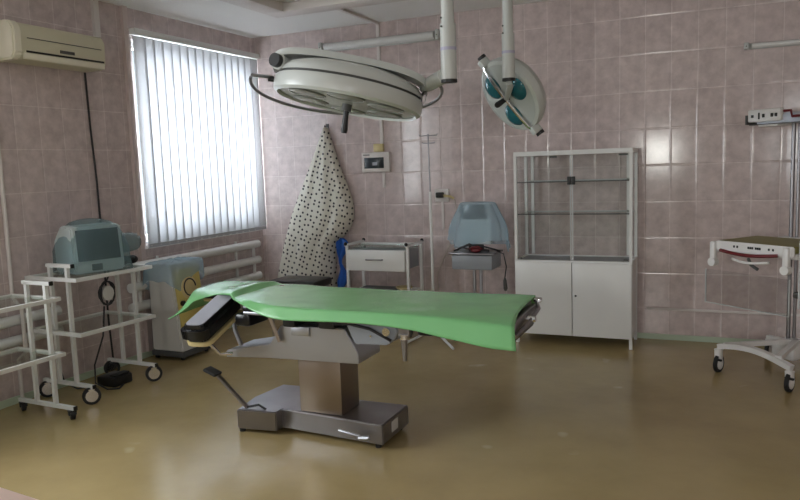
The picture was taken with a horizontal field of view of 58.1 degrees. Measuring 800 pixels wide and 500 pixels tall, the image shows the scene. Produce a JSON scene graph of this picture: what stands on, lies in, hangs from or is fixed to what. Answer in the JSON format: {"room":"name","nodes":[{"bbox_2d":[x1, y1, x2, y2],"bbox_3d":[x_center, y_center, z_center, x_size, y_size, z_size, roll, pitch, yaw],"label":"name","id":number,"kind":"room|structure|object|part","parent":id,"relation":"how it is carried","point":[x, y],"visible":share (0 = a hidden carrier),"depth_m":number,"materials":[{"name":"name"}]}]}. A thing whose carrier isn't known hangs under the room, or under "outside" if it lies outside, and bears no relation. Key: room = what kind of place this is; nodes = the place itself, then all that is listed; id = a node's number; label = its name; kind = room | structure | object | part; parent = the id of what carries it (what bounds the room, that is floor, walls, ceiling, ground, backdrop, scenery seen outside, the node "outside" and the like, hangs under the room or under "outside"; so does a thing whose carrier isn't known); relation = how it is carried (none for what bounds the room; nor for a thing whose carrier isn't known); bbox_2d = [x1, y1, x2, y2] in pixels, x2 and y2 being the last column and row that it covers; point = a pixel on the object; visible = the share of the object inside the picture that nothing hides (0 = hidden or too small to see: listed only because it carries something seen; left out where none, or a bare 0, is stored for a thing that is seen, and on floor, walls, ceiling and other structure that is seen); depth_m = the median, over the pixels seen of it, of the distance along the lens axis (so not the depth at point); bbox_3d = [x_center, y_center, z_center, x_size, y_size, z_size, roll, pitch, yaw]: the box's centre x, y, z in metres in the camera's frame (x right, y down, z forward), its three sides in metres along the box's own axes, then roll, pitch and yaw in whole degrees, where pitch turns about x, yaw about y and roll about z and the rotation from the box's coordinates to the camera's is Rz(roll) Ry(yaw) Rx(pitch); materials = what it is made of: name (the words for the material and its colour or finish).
{"room":"operating room","nodes":[
{"label":"operating room","id":0,"kind":"room"},
{"bbox_2d":[0,0,264,400],"bbox_3d":[-3.434,-0.197,3.535,0.300,2.884,9.000,1,7,24],"label":"wall","id":1,"kind":"structure","parent":0,"point":[47,156],"depth_m":5.37,"materials":[{"name":"pink tile"}]},
{"bbox_2d":[0,148,27,396],"bbox_3d":[-2.622,-0.037,4.862,0.106,2.200,0.032,1,7,24],"label":"pipe","id":2,"kind":"object","parent":1,"relation":"attached to","point":[2,189],"visible":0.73,"depth_m":4.89,"materials":[{"name":"white plastic"}]},
{"bbox_2d":[0,305,63,350],"bbox_3d":[-2.773,0.605,4.588,0.074,0.240,1.450,1,7,24],"label":"radiator","id":3,"kind":"object","parent":1,"relation":"attached to","point":[6,322],"visible":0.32,"depth_m":4.91,"materials":[{"name":"white metal"}]},
{"bbox_2d":[0,19,104,72],"bbox_3d":[-2.447,-1.423,5.070,0.212,0.260,0.780,1,7,24],"label":"air conditioner","id":4,"kind":"object","parent":1,"relation":"attached to","point":[20,43],"visible":1,"depth_m":4.96,"materials":[{"name":"beige plastic"}]},
{"bbox_3d":[-2.341,-1.387,5.072,0.008,0.021,0.120,1,7,24],"label":"display plate","id":5,"kind":"part","parent":4,"relation":"part of","materials":[{"name":"grey plastic"}]},
{"bbox_2d":[84,73,113,357],"bbox_3d":[-2.316,-0.199,5.589,0.065,2.307,0.045,1,7,24],"label":"power cable","id":6,"kind":"object","parent":4,"relation":"hanging from","point":[85,78],"visible":0.72,"depth_m":5.56,"materials":[{"name":"grey plastic"}]},
{"bbox_2d":[90,0,100,37],"bbox_3d":[-2.337,-1.781,5.531,0.030,0.284,0.050,1,7,24],"label":"trim","id":7,"kind":"structure","parent":1,"relation":"attached to","point":[94,3],"depth_m":5.52,"materials":[{"name":"white plastic"}]},
{"bbox_2d":[0,325,237,408],"bbox_3d":[-3.244,1.213,3.632,0.012,0.050,8.988,1,7,24],"label":"baseboard","id":8,"kind":"structure","parent":1,"relation":"attached to","point":[14,400],"depth_m":5.46,"materials":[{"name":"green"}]},
{"bbox_2d":[119,5,152,351],"bbox_3d":[-2.173,-0.551,5.947,0.030,2.834,0.050,1,7,24],"label":"trim","id":9,"kind":"structure","parent":1,"relation":"attached to","point":[123,9],"depth_m":5.91,"materials":[{"name":"white plastic"}]},
{"bbox_2d":[125,240,262,311],"bbox_3d":[-1.832,0.214,6.675,0.082,0.460,1.790,1,7,24],"label":"radiator","id":10,"kind":"object","parent":1,"relation":"attached to","point":[140,285],"visible":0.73,"depth_m":6.80,"materials":[{"name":"white metal"}]},
{"bbox_2d":[131,41,261,248],"bbox_3d":[-1.887,-0.966,6.727,0.165,1.725,1.655,1,7,24],"label":"window","id":11,"kind":"structure","parent":1,"relation":"in","point":[147,246],"depth_m":6.32,"materials":[{"name":"white plastic"}]},
{"bbox_2d":[129,28,266,247],"bbox_3d":[-1.786,-1.009,6.700,0.070,1.790,1.730,1,7,24],"label":"vertical blind","id":12,"kind":"object","parent":11,"relation":"attached to","point":[199,109],"visible":1,"depth_m":6.56,"materials":[{"name":"white fabric"}]},
{"bbox_3d":[-1.826,-0.139,6.810,0.095,0.060,1.655,1,7,24],"label":"sill","id":13,"kind":"part","parent":11,"relation":"part of","materials":[{"name":"white ceramic"}]},
{"bbox_2d":[98,0,551,37],"bbox_3d":[-0.063,-1.668,1.829,7.800,0.200,9.600,1,7,24],"label":"ceiling","id":14,"kind":"structure","parent":0,"point":[214,14],"depth_m":6.32,"materials":[{"name":"white paint"}]},
{"bbox_2d":[220,0,405,17],"bbox_3d":[0.226,-1.809,4.114,3.935,0.074,2.610,1,7,24],"label":"frame","id":15,"kind":"object","parent":14,"relation":"attached to","point":[273,8],"visible":1,"depth_m":5.73,"materials":[{"name":"white paint"}]},
{"bbox_2d":[0,319,799,499],"bbox_3d":[0.045,1.393,2.190,7.800,0.200,9.600,1,7,24],"label":"floor","id":16,"kind":"structure","parent":0,"point":[552,417],"depth_m":4.15,"materials":[{"name":"beige laminate"}]},
{"bbox_2d":[0,487,37,499],"bbox_3d":[-1.421,1.025,1.710,1.100,0.745,0.760,2,8,30],"label":"desk","id":17,"kind":"object","parent":16,"relation":"on","point":[5,494],"visible":1,"depth_m":1.82,"materials":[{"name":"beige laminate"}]},
{"bbox_2d":[0,280,77,419],"bbox_3d":[-2.474,0.677,4.358,0.560,0.889,0.764,1,8,26],"label":"trolley","id":18,"kind":"object","parent":16,"relation":"on","point":[45,299],"visible":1,"depth_m":4.63,"materials":[{"name":"white metal"}]},
{"bbox_3d":[-2.531,0.351,4.342,0.459,0.024,0.764,1,8,26],"label":"shelf frame","id":19,"kind":"part","parent":18,"relation":"part of","materials":[{"name":"white metal"}]},
{"bbox_3d":[-2.518,0.709,4.384,0.459,0.024,0.764,1,8,26],"label":"shelf frame","id":20,"kind":"part","parent":18,"relation":"part of","materials":[{"name":"white metal"}]},
{"bbox_3d":[-2.319,0.606,4.654,0.530,0.824,0.024,1,8,26],"label":"frame","id":21,"kind":"part","parent":18,"relation":"part of","materials":[{"name":"white metal"}]},
{"bbox_2d":[24,263,161,404],"bbox_3d":[-2.181,0.534,5.184,0.537,0.959,0.678,1,8,27],"label":"trolley","id":22,"kind":"object","parent":16,"relation":"on","point":[91,395],"depth_m":5.06,"materials":[{"name":"white metal"}]},
{"bbox_3d":[-2.304,0.512,4.931,0.500,0.844,0.024,1,8,27],"label":"frame","id":23,"kind":"part","parent":22,"relation":"part of","materials":[{"name":"white metal"}]},
{"bbox_3d":[-2.208,0.157,5.139,0.514,0.024,0.664,1,8,27],"label":"shelf frame","id":24,"kind":"part","parent":22,"relation":"part of","materials":[{"name":"white metal"}]},
{"bbox_2d":[54,222,124,274],"bbox_3d":[-2.207,-0.021,5.120,0.320,0.328,0.360,4,9,42],"label":"patient monitor","id":25,"kind":"object","parent":22,"relation":"on","point":[93,247],"visible":0.98,"depth_m":5.01,"materials":[{"name":"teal plastic"}]},
{"bbox_3d":[-2.105,0.117,5.013,0.010,0.045,0.070,4,9,42],"label":"button panel","id":26,"kind":"part","parent":25,"relation":"part of","materials":[{"name":"grey"}]},
{"bbox_3d":[-2.195,0.524,5.182,0.514,0.024,0.664,1,8,27],"label":"shelf frame","id":27,"kind":"part","parent":22,"relation":"part of","materials":[{"name":"white metal"}]},
{"bbox_3d":[-2.108,0.272,5.178,0.032,0.257,0.151,1,7,24],"label":"cable coil","id":28,"kind":"part","parent":22,"relation":"part of","materials":[{"name":"black rubber"}]},
{"bbox_2d":[94,306,124,389],"bbox_3d":[-2.085,0.703,5.237,0.156,0.600,0.304,3,8,35],"label":"cable","id":29,"kind":"object","parent":22,"relation":"hanging from","point":[103,306],"visible":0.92,"depth_m":5.18,"materials":[{"name":"grey plastic"}]},
{"bbox_2d":[124,255,137,263],"bbox_3d":[-2.061,0.078,5.350,0.140,0.068,0.253,1,7,24],"label":"bundle","id":30,"kind":"object","parent":22,"relation":"on","point":[130,259],"visible":0.39,"depth_m":5.38,"materials":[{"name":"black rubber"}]},
{"bbox_3d":[-2.050,0.493,5.432,0.500,0.747,0.024,1,8,27],"label":"frame","id":31,"kind":"part","parent":22,"relation":"part of","materials":[{"name":"white metal"}]},
{"bbox_2d":[97,370,131,386],"bbox_3d":[-2.119,0.951,5.351,0.180,0.087,0.180,1,7,24],"label":"switch","id":32,"kind":"object","parent":16,"relation":"on","point":[114,378],"visible":0.97,"depth_m":5.29,"materials":[{"name":"black plastic"}]},
{"bbox_2d":[148,259,210,359],"bbox_3d":[-1.861,0.495,6.097,0.340,0.799,0.370,1,7,24],"label":"medical machine","id":33,"kind":"object","parent":16,"relation":"on","point":[172,282],"visible":0.83,"depth_m":5.95,"materials":[{"name":"grey plastic"}]},
{"bbox_3d":[-1.757,0.423,6.040,0.071,0.547,0.310,1,7,24],"label":"dial panel","id":34,"kind":"part","parent":33,"relation":"part of","materials":[{"name":"yellow plastic"}]},
{"bbox_2d":[270,275,331,335],"bbox_3d":[-0.922,0.525,6.745,0.500,0.526,0.344,1,7,24],"label":"stool","id":35,"kind":"object","parent":16,"relation":"on","point":[289,279],"visible":0.31,"depth_m":6.65,"materials":[{"name":"black plastic"}]},
{"bbox_3d":[-0.930,0.301,6.719,0.500,0.075,0.340,1,7,24],"label":"seat","id":36,"kind":"part","parent":35,"relation":"part of","materials":[{"name":"black leather"}]},
{"bbox_2d":[180,295,541,447],"bbox_3d":[-0.308,0.677,4.121,2.160,0.792,0.801,1,7,24],"label":"table","id":37,"kind":"object","parent":16,"relation":"on","point":[326,401],"visible":0.74,"depth_m":4.11,"materials":[{"name":"silver metal"}]},
{"bbox_3d":[-1.007,0.832,4.291,0.220,0.205,0.026,1,7,21],"label":"pedal arm","id":38,"kind":"part","parent":37,"relation":"part of","materials":[{"name":"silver metal"}]},
{"bbox_3d":[-0.070,0.340,4.065,1.570,0.018,0.560,1,7,24],"label":"frame","id":39,"kind":"part","parent":37,"relation":"part of","materials":[{"name":"silver metal"}]},
{"bbox_3d":[-0.566,0.460,4.076,0.120,0.052,0.009,1,7,24],"label":"saddle plate","id":40,"kind":"part","parent":37,"relation":"part of","materials":[{"name":"silver metal"}]},
{"bbox_2d":[168,280,535,350],"bbox_3d":[-0.349,0.326,4.172,2.290,0.177,0.790,1,7,24],"label":"sheet","id":41,"kind":"object","parent":37,"relation":"on","point":[486,320],"visible":0.98,"depth_m":3.90,"materials":[{"name":"green fabric"}]},
{"bbox_3d":[-0.251,1.021,3.966,0.205,0.044,0.040,2,8,32],"label":"brake lever","id":42,"kind":"part","parent":37,"relation":"part of","materials":[{"name":"silver metal"}]},
{"bbox_3d":[-0.107,0.435,3.788,0.123,0.058,0.015,1,7,24],"label":"knob","id":43,"kind":"part","parent":37,"relation":"part of","materials":[{"name":"silver metal"}]},
{"bbox_3d":[-0.029,0.984,4.056,0.002,0.060,0.080,1,7,24],"label":"name plate","id":44,"kind":"part","parent":37,"relation":"part of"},
{"bbox_3d":[0.663,0.353,3.751,0.076,0.096,0.546,1,7,24],"label":"frame","id":45,"kind":"part","parent":37,"relation":"part of","materials":[{"name":"silver metal"}]},
{"bbox_3d":[0.681,0.357,3.731,0.045,0.029,0.030,1,7,24],"label":"knob","id":46,"kind":"part","parent":37,"relation":"part of","materials":[{"name":"silver metal"}]},
{"bbox_2d":[344,238,423,336],"bbox_3d":[-0.136,0.336,6.688,0.665,0.857,0.414,1,7,24],"label":"trolley","id":47,"kind":"object","parent":16,"relation":"on","point":[363,258],"visible":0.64,"depth_m":6.55,"materials":[{"name":"white metal"}]},
{"bbox_3d":[-0.474,0.326,6.673,0.024,0.765,0.024,1,7,24],"label":"leg","id":48,"kind":"part","parent":47,"relation":"part of","materials":[{"name":"white metal"}]},
{"bbox_3d":[-0.411,0.310,6.814,0.022,0.780,0.370,1,7,24],"label":"rail","id":49,"kind":"part","parent":47,"relation":"part of","materials":[{"name":"white metal"}]},
{"bbox_3d":[-0.349,0.288,6.954,0.024,0.765,0.024,1,7,24],"label":"leg","id":50,"kind":"part","parent":47,"relation":"part of","materials":[{"name":"white metal"}]},
{"bbox_3d":[-0.238,0.089,6.488,0.179,0.014,0.029,1,7,24],"label":"handle","id":51,"kind":"part","parent":47,"relation":"part of","materials":[{"name":"silver metal"}]},
{"bbox_3d":[-0.216,0.095,6.518,0.580,0.190,0.044,1,7,24],"label":"drawer","id":52,"kind":"part","parent":47,"relation":"part of","materials":[{"name":"white metal"}]},
{"bbox_2d":[359,285,419,289],"bbox_3d":[-0.138,0.373,6.686,0.575,0.020,0.335,1,7,24],"label":"shelf","id":53,"kind":"object","parent":47,"relation":"attached to","point":[363,286],"depth_m":6.74,"materials":[{"name":"white metal"}]},
{"bbox_3d":[-0.085,-0.060,6.789,0.605,0.022,0.022,1,7,24],"label":"rail","id":54,"kind":"part","parent":47,"relation":"part of","materials":[{"name":"white metal"}]},
{"bbox_2d":[396,285,412,289],"bbox_3d":[0.040,0.350,6.611,0.160,0.030,0.160,1,7,24],"label":"dish","id":55,"kind":"object","parent":47,"relation":"on","point":[401,287],"visible":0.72,"depth_m":6.63,"materials":[{"name":"beige plastic"}]},
{"bbox_3d":[0.078,0.335,6.426,0.024,0.765,0.024,1,7,24],"label":"leg","id":56,"kind":"part","parent":47,"relation":"part of","materials":[{"name":"white metal"}]},
{"bbox_3d":[0.141,0.320,6.567,0.022,0.780,0.370,1,7,24],"label":"rail","id":57,"kind":"part","parent":47,"relation":"part of","materials":[{"name":"white metal"}]},
{"bbox_3d":[0.204,0.297,6.707,0.024,0.765,0.024,1,7,24],"label":"leg","id":58,"kind":"part","parent":47,"relation":"part of","materials":[{"name":"white metal"}]},
{"bbox_2d":[408,134,453,349],"bbox_3d":[0.187,-0.103,6.273,0.369,1.800,0.852,-3,7,-6],"label":"stand","id":59,"kind":"object","parent":16,"relation":"on","point":[427,135],"visible":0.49,"depth_m":6.31,"materials":[{"name":"white metal"}]},
{"bbox_3d":[0.181,0.761,6.343,0.342,0.069,0.022,-8,9,-41],"label":"leg","id":60,"kind":"part","parent":59,"relation":"part of","materials":[{"name":"silver metal"}]},
{"bbox_3d":[0.374,0.769,6.215,0.022,0.069,0.502,-4,7,-15],"label":"leg","id":61,"kind":"part","parent":59,"relation":"part of","materials":[{"name":"silver metal"}]},
{"bbox_2d":[449,249,502,340],"bbox_3d":[0.685,0.391,6.317,0.400,0.773,0.369,1,7,24],"label":"stand","id":62,"kind":"object","parent":16,"relation":"on","point":[462,259],"visible":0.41,"depth_m":6.16,"materials":[{"name":"grey metal"}]},
{"bbox_2d":[469,246,482,252],"bbox_3d":[0.645,-0.007,6.125,0.121,0.061,0.061,1,7,24],"label":"clamp","id":63,"kind":"object","parent":62,"relation":"on","point":[475,249],"visible":1,"depth_m":6.11,"materials":[{"name":"red plastic"}]},
{"bbox_3d":[0.660,0.017,6.245,0.400,0.013,0.300,1,7,24],"label":"plate","id":64,"kind":"part","parent":62,"relation":"part of","materials":[{"name":"silver metal"}]},
{"bbox_2d":[460,204,492,251],"bbox_3d":[0.661,-0.192,6.228,0.270,0.405,0.120,1,7,24],"label":"monitor","id":65,"kind":"object","parent":62,"relation":"on","point":[476,220],"visible":0.98,"depth_m":6.19,"materials":[{"name":"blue plastic"}]},
{"bbox_2d":[454,243,500,251],"bbox_3d":[0.652,-0.020,6.140,0.417,0.076,0.067,1,7,24],"label":"tubing","id":66,"kind":"object","parent":62,"relation":"on","point":[468,244],"visible":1,"depth_m":6.12,"materials":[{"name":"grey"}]},
{"bbox_2d":[497,251,507,290],"bbox_3d":[0.874,0.177,6.160,0.089,0.345,0.036,1,7,24],"label":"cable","id":67,"kind":"object","parent":62,"relation":"hanging from","point":[505,287],"visible":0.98,"depth_m":6.15,"materials":[{"name":"black rubber"}]},
{"bbox_3d":[0.869,0.123,6.149,0.087,0.236,0.020,1,7,24],"label":"cord","id":68,"kind":"part","parent":67,"relation":"part of","materials":[{"name":"grey plastic"}]},
{"bbox_2d":[513,147,637,349],"bbox_3d":[1.475,-0.026,6.049,0.950,1.612,0.404,1,7,24],"label":"tall cabinet","id":69,"kind":"object","parent":16,"relation":"on","point":[581,295],"visible":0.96,"depth_m":5.92,"materials":[{"name":"white metal"}]},
{"bbox_3d":[0.985,-0.007,6.087,0.024,1.600,0.024,1,7,24],"label":"leg","id":70,"kind":"part","parent":69,"relation":"part of","materials":[{"name":"white metal"}]},
{"bbox_3d":[1.130,-0.051,6.410,0.024,1.600,0.024,1,7,24],"label":"leg","id":71,"kind":"part","parent":69,"relation":"part of","materials":[{"name":"white metal"}]},
{"bbox_3d":[1.199,0.404,6.023,0.471,0.609,0.017,1,7,24],"label":"door","id":72,"kind":"part","parent":69,"relation":"part of","materials":[{"name":"white metal"}]},
{"bbox_3d":[1.452,-0.822,5.966,0.948,0.012,0.378,1,7,24],"label":"panel","id":73,"kind":"part","parent":69,"relation":"part of","materials":[{"name":"white metal"}]},
{"bbox_2d":[520,211,633,213],"bbox_3d":[1.469,-0.312,6.023,0.910,0.001,0.326,1,7,24],"label":"glass shelf","id":74,"kind":"object","parent":69,"relation":"attached to","point":[542,212],"depth_m":6.06,"materials":[{"name":"clear glass"}]},
{"bbox_3d":[1.453,-0.804,5.968,0.950,0.024,0.380,1,7,24],"label":"frame","id":75,"kind":"part","parent":69,"relation":"part of","materials":[{"name":"white metal"}]},
{"bbox_2d":[526,179,628,181],"bbox_3d":[1.459,-0.575,5.992,0.910,0.001,0.326,1,7,24],"label":"glass shelf","id":76,"kind":"object","parent":69,"relation":"attached to","point":[609,179],"depth_m":6.03,"materials":[{"name":"clear glass"}]},
{"bbox_3d":[1.484,0.078,6.072,0.950,0.024,0.380,1,7,24],"label":"frame","id":77,"kind":"part","parent":69,"relation":"part of","materials":[{"name":"white metal"}]},
{"bbox_3d":[1.536,-0.333,6.173,0.910,0.013,0.004,1,7,24],"label":"shelf rail","id":78,"kind":"part","parent":69,"relation":"part of","materials":[{"name":"grey plastic"}]},
{"bbox_3d":[1.526,-0.596,6.142,0.910,0.013,0.004,1,7,24],"label":"shelf rail","id":79,"kind":"part","parent":69,"relation":"part of","materials":[{"name":"grey plastic"}]},
{"bbox_3d":[1.631,0.412,5.830,0.465,0.609,0.017,1,7,24],"label":"door","id":80,"kind":"part","parent":69,"relation":"part of","materials":[{"name":"white metal"}]},
{"bbox_3d":[1.498,0.386,6.117,0.938,0.599,0.350,1,7,24],"label":"panel","id":81,"kind":"part","parent":69,"relation":"part of","materials":[{"name":"white metal"}]},
{"bbox_3d":[1.831,0.007,5.711,0.024,1.600,0.024,1,7,24],"label":"leg","id":82,"kind":"part","parent":69,"relation":"part of","materials":[{"name":"white metal"}]},
{"bbox_3d":[1.975,-0.036,6.033,0.024,1.600,0.024,1,7,24],"label":"leg","id":83,"kind":"part","parent":69,"relation":"part of","materials":[{"name":"white metal"}]},
{"bbox_2d":[705,107,799,391],"bbox_3d":[2.670,-0.076,4.848,0.756,1.909,0.886,-5,8,-27],"label":"baby warmer","id":84,"kind":"object","parent":16,"relation":"on","point":[777,349],"visible":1,"depth_m":4.97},
{"bbox_3d":[2.319,0.079,4.793,0.048,0.030,0.286,-5,8,-27],"label":"handle","id":85,"kind":"part","parent":84,"relation":"part of","materials":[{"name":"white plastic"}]},
{"bbox_3d":[2.348,0.095,4.800,0.028,0.081,0.094,-4,7,-20],"label":"tilt lever","id":86,"kind":"part","parent":84,"relation":"part of","materials":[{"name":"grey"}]},
{"bbox_3d":[2.341,-0.009,4.801,0.030,0.070,0.610,-5,8,-27],"label":"panel","id":87,"kind":"part","parent":84,"relation":"part of","materials":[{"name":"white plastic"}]},
{"bbox_2d":[717,250,798,259],"bbox_3d":[2.569,0.001,4.919,0.480,0.035,0.650,-5,8,-27],"label":"tray","id":88,"kind":"object","parent":84,"relation":"on","point":[795,254],"depth_m":4.56,"materials":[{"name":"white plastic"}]},
{"bbox_3d":[2.554,-0.039,4.907,0.450,0.045,0.610,-5,8,-27],"label":"mattress","id":89,"kind":"part","parent":84,"relation":"part of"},
{"bbox_3d":[2.554,0.659,5.095,0.538,0.030,0.040,-3,7,-5],"label":"arm","id":90,"kind":"part","parent":84,"relation":"part of","materials":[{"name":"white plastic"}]},
{"bbox_3d":[2.779,-0.889,4.791,0.350,0.072,0.830,-5,8,-27],"label":"frame","id":91,"kind":"part","parent":84,"relation":"part of","materials":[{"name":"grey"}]},
{"bbox_2d":[758,123,791,126],"bbox_3d":[2.600,-0.867,4.995,0.150,0.019,0.150,-5,8,-27],"label":"lamp","id":92,"kind":"object","parent":84,"relation":"attached to","point":[759,124],"depth_m":4.95,"materials":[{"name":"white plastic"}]},
{"bbox_3d":[2.647,0.677,4.914,0.040,0.030,0.542,4,9,40],"label":"arm","id":93,"kind":"part","parent":84,"relation":"part of","materials":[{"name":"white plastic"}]},
{"bbox_3d":[2.688,-0.889,4.593,0.018,0.058,0.520,-5,8,-27],"label":"rail","id":94,"kind":"part","parent":84,"relation":"part of","materials":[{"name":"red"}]},
{"bbox_2d":[793,292,797,298],"bbox_3d":[2.697,0.279,4.685,0.350,0.040,0.070,-5,8,-27],"label":"shelf","id":95,"kind":"object","parent":84,"relation":"attached to","point":[795,295],"depth_m":4.62,"materials":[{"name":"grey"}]},
{"bbox_2d":[251,0,799,339],"bbox_3d":[1.877,-0.702,6.222,7.800,2.884,0.300,1,7,24],"label":"wall","id":96,"kind":"structure","parent":0,"point":[675,82],"depth_m":6.08,"materials":[{"name":"pink tile"}]},
{"bbox_2d":[338,9,383,143],"bbox_3d":[-0.387,-1.525,6.416,0.030,1.133,0.984,1,7,24],"label":"cable conduit","id":97,"kind":"object","parent":96,"relation":"attached to","point":[341,10],"visible":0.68,"depth_m":6.79,"materials":[{"name":"white plastic"}]},
{"bbox_2d":[362,152,390,172],"bbox_3d":[-0.230,-0.847,6.948,0.295,0.190,0.056,1,7,24],"label":"box","id":98,"kind":"object","parent":96,"relation":"attached to","point":[372,161],"visible":1,"depth_m":6.92,"materials":[{"name":"white plastic"}]},
{"bbox_2d":[373,144,383,151],"bbox_3d":[-0.204,-0.982,6.922,0.100,0.075,0.049,1,7,24],"label":"junction box","id":99,"kind":"object","parent":96,"relation":"attached to","point":[376,147],"visible":1,"depth_m":6.90,"materials":[{"name":"beige plastic"}]},
{"bbox_2d":[318,29,439,51],"bbox_3d":[-0.209,-1.960,6.774,1.250,0.092,0.086,1,7,24],"label":"wall lamp","id":100,"kind":"object","parent":96,"relation":"attached to","point":[430,35],"visible":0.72,"depth_m":6.73,"materials":[{"name":"white plastic"}]},
{"bbox_2d":[382,172,385,186],"bbox_3d":[-0.154,-0.678,6.960,0.030,0.148,0.013,1,7,24],"label":"stub","id":101,"kind":"object","parent":96,"relation":"attached to","point":[383,173],"visible":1,"depth_m":6.96,"materials":[{"name":"white plastic"}]},
{"bbox_2d":[435,189,457,291],"bbox_3d":[0.447,0.078,6.759,0.234,1.298,0.074,1,7,24],"label":"wall socket","id":102,"kind":"object","parent":96,"relation":"attached to","point":[441,195],"visible":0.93,"depth_m":6.71,"materials":[{"name":"white plastic"}]},
{"bbox_3d":[0.392,-0.510,6.730,0.140,0.120,0.029,1,7,24],"label":"plate","id":103,"kind":"part","parent":102,"relation":"part of","materials":[{"name":"white plastic"}]},
{"bbox_2d":[633,332,757,342],"bbox_3d":[1.864,0.726,6.247,7.200,0.045,0.012,1,7,24],"label":"baseboard","id":104,"kind":"structure","parent":96,"relation":"attached to","point":[639,335],"depth_m":6.00,"materials":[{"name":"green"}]},
{"bbox_2d":[647,307,799,316],"bbox_3d":[3.023,0.509,5.695,2.040,0.020,0.018,1,7,24],"label":"trim","id":105,"kind":"structure","parent":96,"relation":"attached to","point":[649,308],"depth_m":5.88,"materials":[{"name":"white plastic"}]},
{"bbox_2d":[744,39,799,49],"bbox_3d":[3.214,-1.556,5.295,1.240,0.048,0.086,1,7,24],"label":"wall lamp","id":106,"kind":"object","parent":96,"relation":"attached to","point":[795,42],"visible":1,"depth_m":5.46,"materials":[{"name":"white plastic"}]},
{"bbox_3d":[-0.727,-1.208,7.127,0.030,0.080,0.048,1,7,24],"label":"wall hook","id":107,"kind":"object","parent":96,"relation":"attached to","visible":0},
{"bbox_2d":[278,125,353,286],"bbox_3d":[-0.913,-0.403,7.198,0.920,1.659,0.214,1,7,24],"label":"gown","id":108,"kind":"object","parent":107,"relation":"hanging from","point":[323,212],"depth_m":7.12,"materials":[{"name":"fabric"}]},
{"bbox_3d":[-0.578,0.151,7.155,0.180,0.546,0.073,4,9,41],"label":"blue apron","id":109,"kind":"part","parent":108,"relation":"part of","materials":[{"name":"blue fabric"}]},
{"bbox_3d":[0.339,-1.602,3.716,0.340,0.399,0.813,1,7,24],"label":"lamp mount","id":110,"kind":"object","parent":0,"visible":0},
{"bbox_2d":[249,0,456,132],"bbox_3d":[-0.267,-1.018,3.837,1.052,0.788,0.892,-2,7,-1],"label":"lamp","id":111,"kind":"object","parent":110,"relation":"hanging from","point":[344,84],"visible":1,"depth_m":3.56,"materials":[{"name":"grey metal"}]},
{"bbox_3d":[-0.620,-0.949,3.600,0.070,0.072,0.042,1,7,24],"label":"pivot knob","id":112,"kind":"part","parent":111,"relation":"part of","materials":[{"name":"black plastic"}]},
{"bbox_3d":[-0.289,-0.688,3.822,0.054,0.138,0.036,-2,7,0],"label":"handle","id":113,"kind":"part","parent":111,"relation":"part of","materials":[{"name":"black plastic"}]},
{"bbox_3d":[-0.279,-0.854,3.959,1.014,0.194,0.688,-2,7,0],"label":"handrail","id":114,"kind":"part","parent":111,"relation":"part of","materials":[{"name":"silver metal"}]},
{"bbox_2d":[341,103,351,111],"bbox_3d":[-0.283,-0.752,3.814,0.058,0.047,0.052,-3,7,-12],"label":"socket","id":115,"kind":"object","parent":111,"relation":"attached to","point":[346,107],"depth_m":3.79,"materials":[{"name":"grey metal"}]},
{"bbox_3d":[-0.278,-0.778,3.812,0.721,0.166,0.724,1,7,24],"label":"glass","id":116,"kind":"part","parent":111,"relation":"part of","materials":[{"name":"grey"}]},
{"bbox_3d":[0.173,-0.852,3.627,0.072,0.086,0.332,-4,7,-16],"label":"link arm","id":117,"kind":"part","parent":111,"relation":"part of","materials":[{"name":"white metal"}]},
{"bbox_2d":[478,0,545,136],"bbox_3d":[0.671,-1.126,4.306,0.356,0.900,0.519,-4,7,-17],"label":"lamp","id":118,"kind":"object","parent":110,"relation":"hanging from","point":[512,89],"visible":1,"depth_m":4.23,"materials":[{"name":"white metal"}]},
{"bbox_3d":[0.613,-0.892,4.322,0.103,0.079,0.040,-6,8,-30],"label":"handle","id":119,"kind":"part","parent":118,"relation":"part of","materials":[{"name":"black plastic"}]},
{"bbox_3d":[0.632,-0.927,4.190,0.044,0.097,0.251,-1,7,5],"label":"link arm","id":120,"kind":"part","parent":118,"relation":"part of","materials":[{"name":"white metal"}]},
{"bbox_3d":[0.656,-0.923,4.344,0.210,0.367,0.423,-6,8,-29],"label":"plate","id":121,"kind":"part","parent":118,"relation":"part of","materials":[{"name":"grey"}]}
]}

